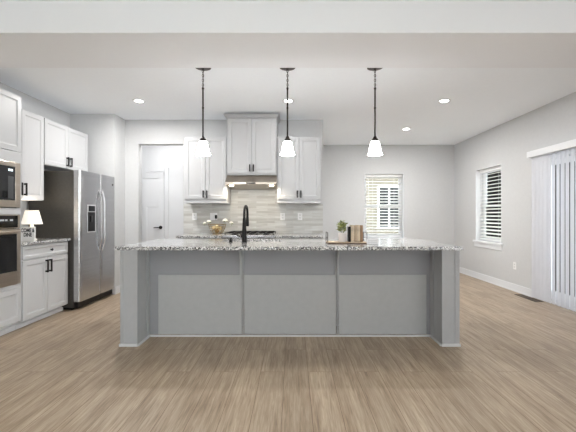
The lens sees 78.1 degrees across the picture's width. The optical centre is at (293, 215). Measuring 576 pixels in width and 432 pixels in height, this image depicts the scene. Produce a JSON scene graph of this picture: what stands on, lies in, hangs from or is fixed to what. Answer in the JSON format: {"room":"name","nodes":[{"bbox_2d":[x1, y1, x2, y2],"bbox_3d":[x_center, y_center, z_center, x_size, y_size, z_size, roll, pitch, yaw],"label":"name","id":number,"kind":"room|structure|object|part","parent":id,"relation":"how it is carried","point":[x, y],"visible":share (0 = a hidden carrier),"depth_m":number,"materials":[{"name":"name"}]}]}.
{"room":"kitchen","nodes":[
{"label":"kitchen","id":0,"kind":"room"},
{"bbox_2d":[0,82,69,226],"bbox_3d":[-3.485,-0.172,1.900,0.150,2.756,12.100,0,0,0],"label":"wall","id":1,"kind":"structure","parent":0,"point":[31,104],"depth_m":4.73,"materials":[{"name":"paint"}]},
{"bbox_2d":[21,109,43,200],"bbox_3d":[-3.231,-0.702,4.069,0.352,1.035,0.658,0,0,0],"label":"upper cabinet","id":2,"kind":"object","parent":1,"relation":"attached to","point":[32,125],"visible":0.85,"depth_m":4.21,"materials":[{"name":"grey wood"}]},
{"bbox_3d":[-3.100,-0.702,3.890,0.020,1.027,0.296,0,0,0],"label":"door","id":3,"kind":"part","parent":2,"relation":"part of","materials":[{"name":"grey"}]},
{"bbox_3d":[-3.072,-0.300,4.072,0.034,0.145,0.019,0,0,0],"label":"handle","id":4,"kind":"part","parent":2,"relation":"part of","materials":[{"name":"black metal"}]},
{"bbox_2d":[44,118,87,170],"bbox_3d":[-3.231,-0.926,4.871,0.352,0.585,0.938,0,0,0],"label":"upper cabinet","id":5,"kind":"object","parent":1,"relation":"attached to","point":[65,148],"visible":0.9,"depth_m":4.80,"materials":[{"name":"grey wood"}]},
{"bbox_3d":[-3.100,-0.926,4.641,0.020,0.577,0.457,0,0,0],"label":"door","id":6,"kind":"part","parent":5,"relation":"part of","materials":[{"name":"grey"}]},
{"bbox_3d":[-3.100,-0.926,5.106,0.020,0.577,0.465,0,0,0],"label":"door","id":7,"kind":"part","parent":5,"relation":"part of","materials":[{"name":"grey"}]},
{"bbox_2d":[70,114,124,293],"bbox_3d":[-3.068,-0.172,5.645,0.683,2.756,0.450,0,0,0],"label":"wall","id":8,"kind":"structure","parent":0,"point":[105,132],"depth_m":5.42,"materials":[{"name":"paint"}]},
{"bbox_2d":[115,285,119,293],"bbox_3d":[-2.619,1.149,5.586,0.214,0.115,0.326,0,0,0],"label":"baseboard","id":9,"kind":"structure","parent":8,"relation":"attached to","point":[117,288],"depth_m":5.47,"materials":[{"name":"white wood"}]},
{"bbox_2d":[142,145,182,238],"bbox_3d":[-1.526,-0.172,6.960,3.768,2.756,0.120,0,0,0],"label":"wall","id":10,"kind":"structure","parent":0,"point":[153,156],"depth_m":6.90,"materials":[{"name":"white paint"}]},
{"bbox_2d":[142,168,168,241],"bbox_3d":[-2.889,0.141,6.853,0.932,2.130,0.092,0,0,0],"label":"door","id":11,"kind":"structure","parent":10,"relation":"in","point":[152,178],"depth_m":6.88,"materials":[{"name":"white wood"}]},
{"bbox_2d":[125,120,322,244],"bbox_3d":[-1.125,-0.172,6.769,3.205,2.756,2.062,0,0,0],"label":"wall","id":12,"kind":"structure","parent":0,"point":[138,133],"depth_m":5.75,"materials":[{"name":"paint"}]},
{"bbox_2d":[192,213,196,219],"bbox_3d":[-1.600,0.016,5.734,0.072,0.116,0.008,0,0,0],"label":"wall outlet","id":13,"kind":"object","parent":12,"relation":"attached to","point":[194,215],"visible":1,"depth_m":5.73,"materials":[{"name":"white plastic"}]},
{"bbox_2d":[184,137,230,203],"bbox_3d":[-1.340,-0.697,5.556,0.656,1.015,0.382,0,0,0],"label":"upper cabinet","id":14,"kind":"object","parent":12,"relation":"attached to","point":[205,177],"visible":0.93,"depth_m":5.41,"materials":[{"name":"grey wood"}]},
{"bbox_3d":[-1.498,-0.720,5.410,0.312,0.941,0.020,0,0,0],"label":"door","id":15,"kind":"part","parent":14,"relation":"part of","materials":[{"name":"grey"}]},
{"bbox_3d":[-1.340,-0.203,5.572,0.656,0.029,0.316,0,0,0],"label":"light rail","id":16,"kind":"part","parent":14,"relation":"part of","materials":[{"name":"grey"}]},
{"bbox_3d":[-1.182,-0.720,5.410,0.312,0.941,0.020,0,0,0],"label":"door","id":17,"kind":"part","parent":14,"relation":"part of","materials":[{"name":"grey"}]},
{"bbox_2d":[210,213,216,219],"bbox_3d":[-1.290,0.016,5.733,0.116,0.116,0.008,0,0,0],"label":"light switch","id":18,"kind":"object","parent":12,"relation":"attached to","point":[212,215],"visible":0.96,"depth_m":5.73,"materials":[{"name":"white plastic"}]},
{"bbox_2d":[225,176,276,189],"bbox_3d":[-0.631,-0.514,5.481,0.758,0.189,0.498,0,0,0],"label":"range hood","id":19,"kind":"object","parent":12,"relation":"attached to","point":[233,182],"visible":0.94,"depth_m":5.32,"materials":[{"name":"metal"}]},
{"bbox_2d":[223,114,279,175],"bbox_3d":[-0.631,-1.069,5.534,0.840,0.915,0.427,0,0,0],"label":"upper cabinet","id":20,"kind":"object","parent":12,"relation":"attached to","point":[251,138],"visible":0.98,"depth_m":5.37,"materials":[{"name":"grey wood"}]},
{"bbox_3d":[-0.812,-1.054,5.375,0.359,0.823,0.020,0,0,0],"label":"door","id":21,"kind":"part","parent":20,"relation":"part of","materials":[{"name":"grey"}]},
{"bbox_3d":[-0.631,-1.504,5.534,0.840,0.047,0.427,0,0,0],"label":"crown moulding","id":22,"kind":"part","parent":20,"relation":"part of","materials":[{"name":"grey wood"}]},
{"bbox_3d":[-0.450,-1.054,5.375,0.359,0.823,0.020,0,0,0],"label":"door","id":23,"kind":"part","parent":20,"relation":"part of","materials":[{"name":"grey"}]},
{"bbox_2d":[280,213,284,219],"bbox_3d":[-0.175,0.016,5.734,0.072,0.116,0.008,0,0,0],"label":"wall outlet","id":24,"kind":"object","parent":12,"relation":"attached to","point":[282,215],"visible":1,"depth_m":5.73,"materials":[{"name":"white plastic"}]},
{"bbox_2d":[277,137,320,203],"bbox_3d":[0.085,-0.697,5.556,0.669,1.015,0.382,0,0,0],"label":"upper cabinet","id":25,"kind":"object","parent":12,"relation":"attached to","point":[298,175],"visible":1,"depth_m":5.41,"materials":[{"name":"grey wood"}]},
{"bbox_3d":[-0.077,-0.720,5.410,0.318,0.941,0.020,0,0,0],"label":"door","id":26,"kind":"part","parent":25,"relation":"part of","materials":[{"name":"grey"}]},
{"bbox_3d":[0.085,-0.203,5.572,0.669,0.029,0.316,0,0,0],"label":"light rail","id":27,"kind":"part","parent":25,"relation":"part of","materials":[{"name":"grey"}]},
{"bbox_3d":[0.246,-0.720,5.410,0.318,0.941,0.020,0,0,0],"label":"door","id":28,"kind":"part","parent":25,"relation":"part of","materials":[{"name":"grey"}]},
{"bbox_2d":[0,273,575,431],"bbox_3d":[0.060,1.256,1.900,7.240,0.100,12.100,0,0,0],"label":"floor","id":29,"kind":"structure","parent":0,"point":[513,369],"depth_m":2.64,"materials":[{"name":"brown wood"}]},
{"bbox_2d":[0,88,20,335],"bbox_3d":[-3.116,-0.022,3.350,0.582,2.454,0.770,0,0,0],"label":"tall cabinet","id":30,"kind":"object","parent":29,"relation":"on","point":[10,103],"visible":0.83,"depth_m":3.60,"materials":[{"name":"grey wood"}]},
{"bbox_2d":[0,160,19,207],"bbox_3d":[-3.099,-0.312,3.350,0.502,0.459,0.710,0,0,0],"label":"microwave","id":31,"kind":"object","parent":30,"relation":"in","point":[9,171],"visible":1,"depth_m":3.56,"materials":[{"name":"grey metal"}]},
{"bbox_3d":[-2.865,-0.325,3.345,0.027,0.342,0.588,0,0,0],"label":"glass","id":32,"kind":"part","parent":31,"relation":"part of","materials":[{"name":"black glass"}]},
{"bbox_2d":[0,215,20,287],"bbox_3d":[-3.080,0.349,3.350,0.540,0.714,0.710,0,0,0],"label":"wall oven","id":33,"kind":"object","parent":30,"relation":"in","point":[10,238],"visible":1,"depth_m":3.57,"materials":[{"name":"grey metal"}]},
{"bbox_3d":[-2.865,0.380,3.353,0.029,0.381,0.613,0,0,0],"label":"door glass","id":34,"kind":"part","parent":33,"relation":"part of","materials":[{"name":"black glass"}]},
{"bbox_3d":[-2.850,0.061,3.342,0.002,0.120,0.655,0,0,0],"label":"control glass","id":35,"kind":"part","parent":33,"relation":"part of","materials":[{"name":"black glass"}]},
{"bbox_3d":[-2.865,0.061,3.350,0.027,0.139,0.710,0,0,0],"label":"control panel","id":36,"kind":"part","parent":33,"relation":"part of","materials":[{"name":"metal"}]},
{"bbox_3d":[-2.828,0.163,3.348,0.036,0.022,0.625,0,0,0],"label":"handle","id":37,"kind":"part","parent":33,"relation":"part of","materials":[{"name":"metal"}]},
{"bbox_3d":[-2.871,0.048,3.350,0.018,1.407,0.770,0,0,0],"label":"frame","id":38,"kind":"part","parent":30,"relation":"part of","materials":[{"name":"grey wood"}]},
{"bbox_3d":[-2.869,0.927,3.350,0.020,0.347,0.766,0,0,0],"label":"drawer","id":39,"kind":"part","parent":30,"relation":"part of","materials":[{"name":"grey wood"}]},
{"bbox_3d":[-2.869,-0.953,3.542,0.020,0.586,0.382,0,0,0],"label":"door","id":40,"kind":"part","parent":30,"relation":"part of","materials":[{"name":"grey wood"}]},
{"bbox_2d":[14,241,67,329],"bbox_3d":[-3.116,0.762,4.128,0.582,0.885,0.775,0,0,0],"label":"base cabinet","id":41,"kind":"object","parent":29,"relation":"on","point":[44,267],"visible":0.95,"depth_m":4.07,"materials":[{"name":"grey wood"}]},
{"bbox_3d":[-2.870,0.801,3.939,0.020,0.634,0.374,0,0,0],"label":"door","id":42,"kind":"part","parent":41,"relation":"part of","materials":[{"name":"grey wood"}]},
{"bbox_3d":[-2.870,0.401,4.128,0.020,0.141,0.751,0,0,0],"label":"drawer","id":43,"kind":"part","parent":41,"relation":"part of","materials":[{"name":"grey wood"}]},
{"bbox_2d":[21,238,69,245],"bbox_3d":[-3.121,0.302,4.128,0.572,0.032,0.774,0,0,0],"label":"countertop","id":44,"kind":"structure","parent":41,"relation":"on","point":[39,240],"depth_m":4.09,"materials":[{"name":"stone"}]},
{"bbox_2d":[21,227,35,240],"bbox_3d":[-2.969,0.206,3.975,0.142,0.158,0.024,0,0,-8],"label":"sign","id":45,"kind":"object","parent":44,"relation":"on","point":[27,233],"visible":0.99,"depth_m":3.97,"materials":[{"name":"white"}]},
{"bbox_2d":[21,210,42,239],"bbox_3d":[-3.050,0.113,4.140,0.210,0.345,0.210,0,0,0],"label":"table lamp","id":46,"kind":"object","parent":44,"relation":"on","point":[31,217],"visible":0.68,"depth_m":4.08,"materials":[{"name":"white fabric"}]},
{"bbox_3d":[-3.050,0.021,4.140,0.210,0.160,0.210,0,0,0],"label":"lamp shade","id":47,"kind":"part","parent":46,"relation":"part of","materials":[{"name":"white fabric"}]},
{"bbox_3d":[-2.842,0.581,4.098,0.034,0.150,0.019,0,0,0],"label":"handle","id":48,"kind":"part","parent":41,"relation":"part of","materials":[{"name":"black metal"}]},
{"bbox_3d":[-2.842,0.581,4.157,0.034,0.150,0.019,0,0,0],"label":"handle","id":49,"kind":"part","parent":41,"relation":"part of","materials":[{"name":"black metal"}]},
{"bbox_3d":[-2.870,0.801,4.316,0.020,0.634,0.374,0,0,0],"label":"door","id":50,"kind":"part","parent":41,"relation":"part of","materials":[{"name":"grey wood"}]},
{"bbox_2d":[29,170,113,309],"bbox_3d":[-3.024,0.312,4.965,0.712,1.785,0.880,0,0,0],"label":"refrigerator","id":51,"kind":"object","parent":29,"relation":"on","point":[77,205],"visible":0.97,"depth_m":4.59,"materials":[{"name":"grey metal"}]},
{"bbox_3d":[-2.757,0.261,4.763,0.085,1.681,0.477,0,0,0],"label":"freezer door","id":52,"kind":"part","parent":51,"relation":"part of","materials":[{"name":"metal"}]},
{"bbox_3d":[-2.696,0.066,4.963,0.057,0.846,0.022,0,0,0],"label":"handle","id":53,"kind":"part","parent":51,"relation":"part of","materials":[{"name":"silver metal"}]},
{"bbox_3d":[-2.696,0.066,5.047,0.057,0.846,0.022,0,0,0],"label":"handle","id":54,"kind":"part","parent":51,"relation":"part of","materials":[{"name":"silver metal"}]},
{"bbox_3d":[-2.757,0.261,5.207,0.085,1.681,0.397,0,0,0],"label":"fridge door","id":55,"kind":"part","parent":51,"relation":"part of","materials":[{"name":"metal"}]},
{"bbox_2d":[178,238,221,238],"bbox_3d":[-1.328,0.762,5.376,0.624,0.885,0.742,0,0,0],"label":"base cabinet","id":56,"kind":"object","parent":29,"relation":"on","point":[178,238],"visible":0.03,"depth_m":5.06,"materials":[{"name":"grey"}]},
{"bbox_2d":[176,233,228,237],"bbox_3d":[-1.337,0.302,5.369,0.646,0.032,0.737,0,0,0],"label":"countertop","id":57,"kind":"structure","parent":56,"relation":"on","point":[190,235],"depth_m":5.08,"materials":[{"name":"stone"}]},
{"bbox_2d":[208,224,225,233],"bbox_3d":[-1.181,0.209,5.490,0.282,0.152,0.282,0,0,0],"label":"wire bowl","id":58,"kind":"object","parent":57,"relation":"on","point":[215,228],"visible":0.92,"depth_m":5.39,"materials":[{"name":"gold metal"}]},
{"bbox_2d":[222,231,277,238],"bbox_3d":[-0.631,0.716,5.340,0.758,0.941,0.792,0,0,0],"label":"gas range","id":59,"kind":"object","parent":29,"relation":"on","point":[232,234],"visible":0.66,"depth_m":5.00,"materials":[{"name":"metal"}]},
{"bbox_3d":[-0.631,0.356,5.007,0.756,0.100,0.044,0,0,0],"label":"control panel","id":60,"kind":"part","parent":59,"relation":"part of","materials":[{"name":"silver metal"}]},
{"bbox_2d":[222,233,277,236],"bbox_3d":[-0.631,0.293,5.368,0.758,0.024,0.736,0,0,0],"label":"cooktop","id":61,"kind":"object","parent":59,"relation":"in","point":[230,234],"depth_m":5.03,"materials":[{"name":"metal"}]},
{"bbox_2d":[119,250,460,346],"bbox_3d":[-0.034,0.762,3.784,3.139,0.886,1.055,0,0,0],"label":"kitchen island","id":62,"kind":"object","parent":29,"relation":"on","point":[162,291],"visible":0.8,"depth_m":3.54,"materials":[{"name":"grey paint"}]},
{"bbox_3d":[-0.933,0.889,3.549,0.834,0.593,0.011,0,0,0],"label":"panel","id":63,"kind":"part","parent":62,"relation":"part of","materials":[{"name":"paint"}]},
{"bbox_2d":[115,239,462,249],"bbox_3d":[-0.041,0.302,3.812,3.193,0.032,1.120,0,0,0],"label":"island countertop","id":64,"kind":"structure","parent":62,"relation":"on","point":[158,244],"depth_m":3.38,"materials":[{"name":"stone"}]},
{"bbox_2d":[237,205,248,241],"bbox_3d":[-0.545,0.084,3.881,0.110,0.404,0.220,0,0,4],"label":"kitchen faucet","id":65,"kind":"object","parent":64,"relation":"on","point":[245,222],"visible":0.97,"depth_m":3.79,"materials":[{"name":"black metal"}]},
{"bbox_3d":[-0.521,-0.036,3.885,0.027,0.164,0.197,0,0,4],"label":"spout","id":66,"kind":"part","parent":65,"relation":"part of","materials":[{"name":"black metal"}]},
{"bbox_2d":[326,232,366,243],"bbox_3d":[0.544,0.228,3.680,0.404,0.115,0.210,0,0,0],"label":"wooden tray","id":67,"kind":"object","parent":64,"relation":"on","point":[327,241],"visible":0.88,"depth_m":3.58,"materials":[{"name":"brown wood"}]},
{"bbox_2d":[336,220,347,241],"bbox_3d":[0.500,0.158,3.664,0.122,0.224,0.136,0,0,32],"label":"potted plant","id":68,"kind":"object","parent":67,"relation":"on","point":[342,236],"visible":1,"depth_m":3.65,"materials":[{"name":"green plant"}]},
{"bbox_3d":[0.508,0.224,3.670,0.092,0.092,0.092,0,0,0],"label":"pot","id":69,"kind":"part","parent":68,"relation":"part of","materials":[{"name":"white ceramic"}]},
{"bbox_2d":[347,226,350,241],"bbox_3d":[0.576,0.193,3.679,0.018,0.155,0.112,0,0,0],"label":"book","id":70,"kind":"object","parent":67,"relation":"on","point":[348,228],"visible":1,"depth_m":3.64,"materials":[{"name":"black paper"}]},
{"bbox_2d":[349,225,353,241],"bbox_3d":[0.603,0.184,3.679,0.030,0.172,0.112,0,0,0],"label":"book","id":71,"kind":"object","parent":67,"relation":"on","point":[351,226],"visible":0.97,"depth_m":3.62,"materials":[{"name":"beige paper"}]},
{"bbox_2d":[354,225,356,241],"bbox_3d":[0.635,0.185,3.679,0.030,0.170,0.112,0,0,0],"label":"book","id":72,"kind":"object","parent":67,"relation":"on","point":[355,226],"visible":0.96,"depth_m":3.62,"materials":[{"name":"beige paper"}]},
{"bbox_2d":[357,225,359,241],"bbox_3d":[0.666,0.184,3.679,0.030,0.173,0.112,0,0,0],"label":"book","id":73,"kind":"object","parent":67,"relation":"on","point":[358,226],"visible":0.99,"depth_m":3.62,"materials":[{"name":"beige paper"}]},
{"bbox_2d":[360,225,362,241],"bbox_3d":[0.696,0.185,3.679,0.026,0.170,0.112,0,0,0],"label":"book","id":74,"kind":"object","parent":67,"relation":"on","point":[361,226],"visible":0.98,"depth_m":3.62,"materials":[{"name":"beige paper"}]},
{"bbox_3d":[-0.034,1.192,3.396,3.139,0.027,0.280,0,0,0],"label":"shoe moulding","id":75,"kind":"part","parent":62,"relation":"part of","materials":[{"name":"grey wood"}]},
{"bbox_3d":[-0.033,0.889,3.549,0.916,0.593,0.011,0,0,0],"label":"panel","id":76,"kind":"part","parent":62,"relation":"part of","materials":[{"name":"paint"}]},
{"bbox_3d":[0.888,0.889,3.549,0.878,0.593,0.011,0,0,0],"label":"panel","id":77,"kind":"part","parent":62,"relation":"part of","materials":[{"name":"paint"}]},
{"bbox_2d":[276,238,321,238],"bbox_3d":[0.077,0.762,5.376,0.646,0.885,0.742,0,0,0],"label":"base cabinet","id":78,"kind":"object","parent":29,"relation":"on","point":[276,238],"visible":0.02,"depth_m":5.06,"materials":[{"name":"grey"}]},
{"bbox_2d":[276,233,322,237],"bbox_3d":[0.086,0.302,5.369,0.668,0.032,0.737,0,0,0],"label":"countertop","id":79,"kind":"structure","parent":78,"relation":"on","point":[279,235],"depth_m":5.08,"materials":[{"name":"stone"}]},
{"bbox_2d":[514,294,542,301],"bbox_3d":[3.430,1.203,5.185,0.120,0.004,0.470,0,0,0],"label":"floor vent","id":80,"kind":"object","parent":29,"relation":"in","point":[520,295],"visible":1,"depth_m":5.15,"materials":[{"name":"brown metal"}]},
{"bbox_2d":[0,0,575,144],"bbox_3d":[0.085,-1.610,1.925,7.290,0.120,12.150,0,0,0],"label":"ceiling","id":81,"kind":"structure","parent":0,"point":[482,99],"depth_m":4.51,"materials":[{"name":"paint"}]},
{"bbox_2d":[132,99,145,102],"bbox_3d":[-2.090,-1.546,4.800,0.170,0.006,0.170,0,0,0],"label":"recessed light","id":82,"kind":"object","parent":81,"relation":"in","point":[133,100],"visible":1,"depth_m":4.78,"materials":[{"name":"white"}]},
{"bbox_2d":[195,68,210,155],"bbox_3d":[-0.946,-1.091,3.710,0.166,0.915,0.166,0,0,0],"label":"pendant light","id":83,"kind":"object","parent":81,"relation":"hanging from","point":[202,149],"visible":0.95,"depth_m":3.70,"materials":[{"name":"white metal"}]},
{"bbox_3d":[-0.946,-0.703,3.710,0.154,0.138,0.154,0,0,0],"label":"lamp shade","id":84,"kind":"part","parent":83,"relation":"part of","materials":[{"name":"white glass"}]},
{"bbox_3d":[-0.946,-1.075,3.710,0.024,0.521,0.024,0,0,0],"label":"rod","id":85,"kind":"part","parent":83,"relation":"part of","materials":[{"name":"brown metal"}]},
{"bbox_2d":[280,68,294,155],"bbox_3d":[-0.063,-1.091,3.710,0.166,0.915,0.166,0,0,0],"label":"pendant light","id":86,"kind":"object","parent":81,"relation":"hanging from","point":[287,148],"visible":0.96,"depth_m":3.69,"materials":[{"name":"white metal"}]},
{"bbox_3d":[-0.063,-1.075,3.710,0.024,0.521,0.024,0,0,0],"label":"rod","id":87,"kind":"part","parent":86,"relation":"part of","materials":[{"name":"brown metal"}]},
{"bbox_3d":[-0.063,-0.703,3.710,0.154,0.138,0.154,0,0,0],"label":"lamp shade","id":88,"kind":"part","parent":86,"relation":"part of","materials":[{"name":"white glass"}]},
{"bbox_2d":[0,1,575,67],"bbox_3d":[0.060,-1.435,2.869,6.939,0.230,0.609,0,0,0],"label":"ceiling beam","id":89,"kind":"structure","parent":81,"relation":"attached to","point":[33,34],"depth_m":2.58,"materials":[{"name":"white paint"}]},
{"bbox_2d":[282,99,293,102],"bbox_3d":[-0.070,-1.546,4.800,0.170,0.006,0.170,0,0,0],"label":"recessed light","id":90,"kind":"object","parent":81,"relation":"in","point":[284,100],"visible":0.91,"depth_m":4.79,"materials":[{"name":"white"}]},
{"bbox_2d":[367,68,382,155],"bbox_3d":[0.852,-1.091,3.710,0.166,0.915,0.166,0,0,0],"label":"pendant light","id":91,"kind":"object","parent":81,"relation":"hanging from","point":[375,149],"visible":0.98,"depth_m":3.70,"materials":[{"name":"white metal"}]},
{"bbox_3d":[0.852,-1.075,3.710,0.024,0.521,0.024,0,0,0],"label":"rod","id":92,"kind":"part","parent":91,"relation":"part of","materials":[{"name":"brown metal"}]},
{"bbox_3d":[0.852,-0.703,3.710,0.154,0.138,0.154,0,0,0],"label":"lamp shade","id":93,"kind":"part","parent":91,"relation":"part of","materials":[{"name":"white glass"}]},
{"bbox_2d":[438,99,450,102],"bbox_3d":[2.040,-1.546,4.800,0.170,0.006,0.170,0,0,0],"label":"recessed light","id":94,"kind":"object","parent":81,"relation":"in","point":[442,100],"visible":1,"depth_m":4.79,"materials":[{"name":"white"}]},
{"bbox_2d":[323,145,453,244],"bbox_3d":[2.104,-0.172,7.900,3.252,2.756,0.200,0,0,0],"label":"wall","id":95,"kind":"structure","parent":0,"point":[428,170],"depth_m":7.80,"materials":[{"name":"paint"}]},
{"bbox_2d":[364,173,406,238],"bbox_3d":[1.990,-0.159,7.875,0.969,1.530,0.220,0,0,0],"label":"window","id":96,"kind":"structure","parent":95,"relation":"in","point":[402,177],"depth_m":7.94,"materials":[{"name":"white plastic"}]},
{"bbox_3d":[1.990,-0.536,7.970,0.799,0.705,0.020,0,0,0],"label":"sash","id":97,"kind":"part","parent":96,"relation":"part of","materials":[{"name":"white plastic"}]},
{"bbox_3d":[1.990,0.116,7.949,0.799,0.690,0.019,0,0,0],"label":"sash","id":98,"kind":"part","parent":96,"relation":"part of","materials":[{"name":"white plastic"}]},
{"bbox_2d":[365,174,401,236],"bbox_3d":[1.990,-0.220,7.892,0.837,1.382,0.072,0,0,0],"label":"window blind","id":99,"kind":"object","parent":96,"relation":"attached to","point":[366,175],"visible":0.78,"depth_m":7.88,"materials":[{"name":"white plastic"}]},
{"bbox_3d":[1.990,-0.884,7.897,0.837,0.053,0.062,0,0,0],"label":"head rail","id":100,"kind":"part","parent":99,"relation":"part of","materials":[{"name":"white"}]},
{"bbox_3d":[1.990,0.459,7.898,0.833,0.024,0.052,0,0,0],"label":"rail","id":101,"kind":"part","parent":99,"relation":"part of","materials":[{"name":"white"}]},
{"bbox_3d":[1.990,0.545,7.852,0.969,0.122,0.174,0,0,0],"label":"sill","id":102,"kind":"part","parent":96,"relation":"part of","materials":[{"name":"white wood"}]},
{"bbox_3d":[1.990,-0.214,7.965,0.869,1.420,0.040,0,0,0],"label":"frame","id":103,"kind":"part","parent":96,"relation":"part of","materials":[{"name":"white plastic"}]},
{"bbox_2d":[454,92,575,288],"bbox_3d":[3.630,-0.172,1.825,0.200,2.756,11.950,0,0,0],"label":"wall","id":104,"kind":"structure","parent":0,"point":[507,144],"depth_m":5.78,"materials":[{"name":"paint"}]},
{"bbox_2d":[473,164,502,250],"bbox_3d":[3.605,-0.141,6.455,0.220,1.475,0.950,0,0,0],"label":"window","id":105,"kind":"structure","parent":104,"relation":"in","point":[478,242],"depth_m":6.67,"materials":[{"name":"white plastic"}]},
{"bbox_3d":[3.582,0.535,6.455,0.174,0.122,0.950,0,0,0],"label":"sill","id":106,"kind":"part","parent":105,"relation":"part of","materials":[{"name":"white wood"}]},
{"bbox_3d":[3.695,-0.197,6.455,0.040,1.365,0.850,0,0,0],"label":"frame","id":107,"kind":"part","parent":105,"relation":"part of","materials":[{"name":"white plastic"}]},
{"bbox_2d":[480,166,500,241],"bbox_3d":[3.622,-0.203,6.455,0.072,1.327,0.818,0,0,0],"label":"window blind","id":108,"kind":"object","parent":105,"relation":"attached to","point":[497,167],"visible":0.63,"depth_m":6.54,"materials":[{"name":"white plastic"}]},
{"bbox_3d":[3.598,-0.188,6.455,0.003,1.261,0.465,0,0,0],"label":"ladder cord","id":109,"kind":"part","parent":108,"relation":"part of","materials":[{"name":"white fabric"}]},
{"bbox_3d":[3.627,-0.840,6.455,0.062,0.053,0.818,0,0,0],"label":"head rail","id":110,"kind":"part","parent":108,"relation":"part of","materials":[{"name":"white"}]},
{"bbox_3d":[3.628,0.449,6.455,0.052,0.024,0.814,0,0,0],"label":"rail","id":111,"kind":"part","parent":108,"relation":"part of","materials":[{"name":"white"}]},
{"bbox_3d":[3.700,-0.499,6.455,0.020,0.690,0.780,0,0,0],"label":"sash","id":112,"kind":"part","parent":105,"relation":"part of","materials":[{"name":"white plastic"}]},
{"bbox_3d":[3.679,0.126,6.455,0.019,0.650,0.780,0,0,0],"label":"sash","id":113,"kind":"part","parent":105,"relation":"part of","materials":[{"name":"white plastic"}]},
{"bbox_3d":[3.679,0.126,6.455,0.006,0.570,0.700,0,0,0],"label":"pane","id":114,"kind":"part","parent":105,"relation":"part of","materials":[{"name":"clear glass"}]},
{"bbox_3d":[3.700,-0.499,6.455,0.006,0.610,0.700,0,0,0],"label":"pane","id":115,"kind":"part","parent":105,"relation":"part of","materials":[{"name":"clear glass"}]},
{"bbox_2d":[460,267,531,296],"bbox_3d":[3.517,1.149,1.904,0.026,0.115,11.788,0,0,0],"label":"baseboard","id":116,"kind":"structure","parent":104,"relation":"attached to","point":[517,288],"depth_m":6.06,"materials":[{"name":"white wood"}]},
{"bbox_2d":[527,139,575,311],"bbox_3d":[3.474,0.129,4.205,0.107,2.115,2.010,0,0,0],"label":"vertical blind","id":117,"kind":"object","parent":104,"relation":"attached to","point":[541,158],"visible":1,"depth_m":4.74,"materials":[{"name":"white"}]},
{"bbox_2d":[551,150,574,310],"bbox_3d":[3.605,0.185,4.210,0.110,2.039,1.820,0,0,0],"label":"door","id":118,"kind":"structure","parent":104,"relation":"in","point":[574,150],"depth_m":4.69,"materials":[{"name":"white plastic"}]},
{"label":"outside","id":119,"kind":"structure","parent":0,"visible":0},
{"bbox_3d":[5.000,2.756,5.000,70.000,0.100,70.000,0,0,0],"label":"ground","id":120,"kind":"structure","parent":119,"visible":0},
{"bbox_2d":[366,179,397,232],"bbox_3d":[2.300,-1.744,17.000,9.200,8.899,6.800,0,0,0],"label":"house","id":121,"kind":"structure","parent":120,"relation":"on","point":[366,179],"depth_m":13.98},
{"bbox_3d":[3.760,-0.314,13.989,0.778,1.538,0.019,0,0,0],"label":"pane","id":122,"kind":"part","parent":121,"relation":"part of","materials":[{"name":"clear glass"}]}
]}

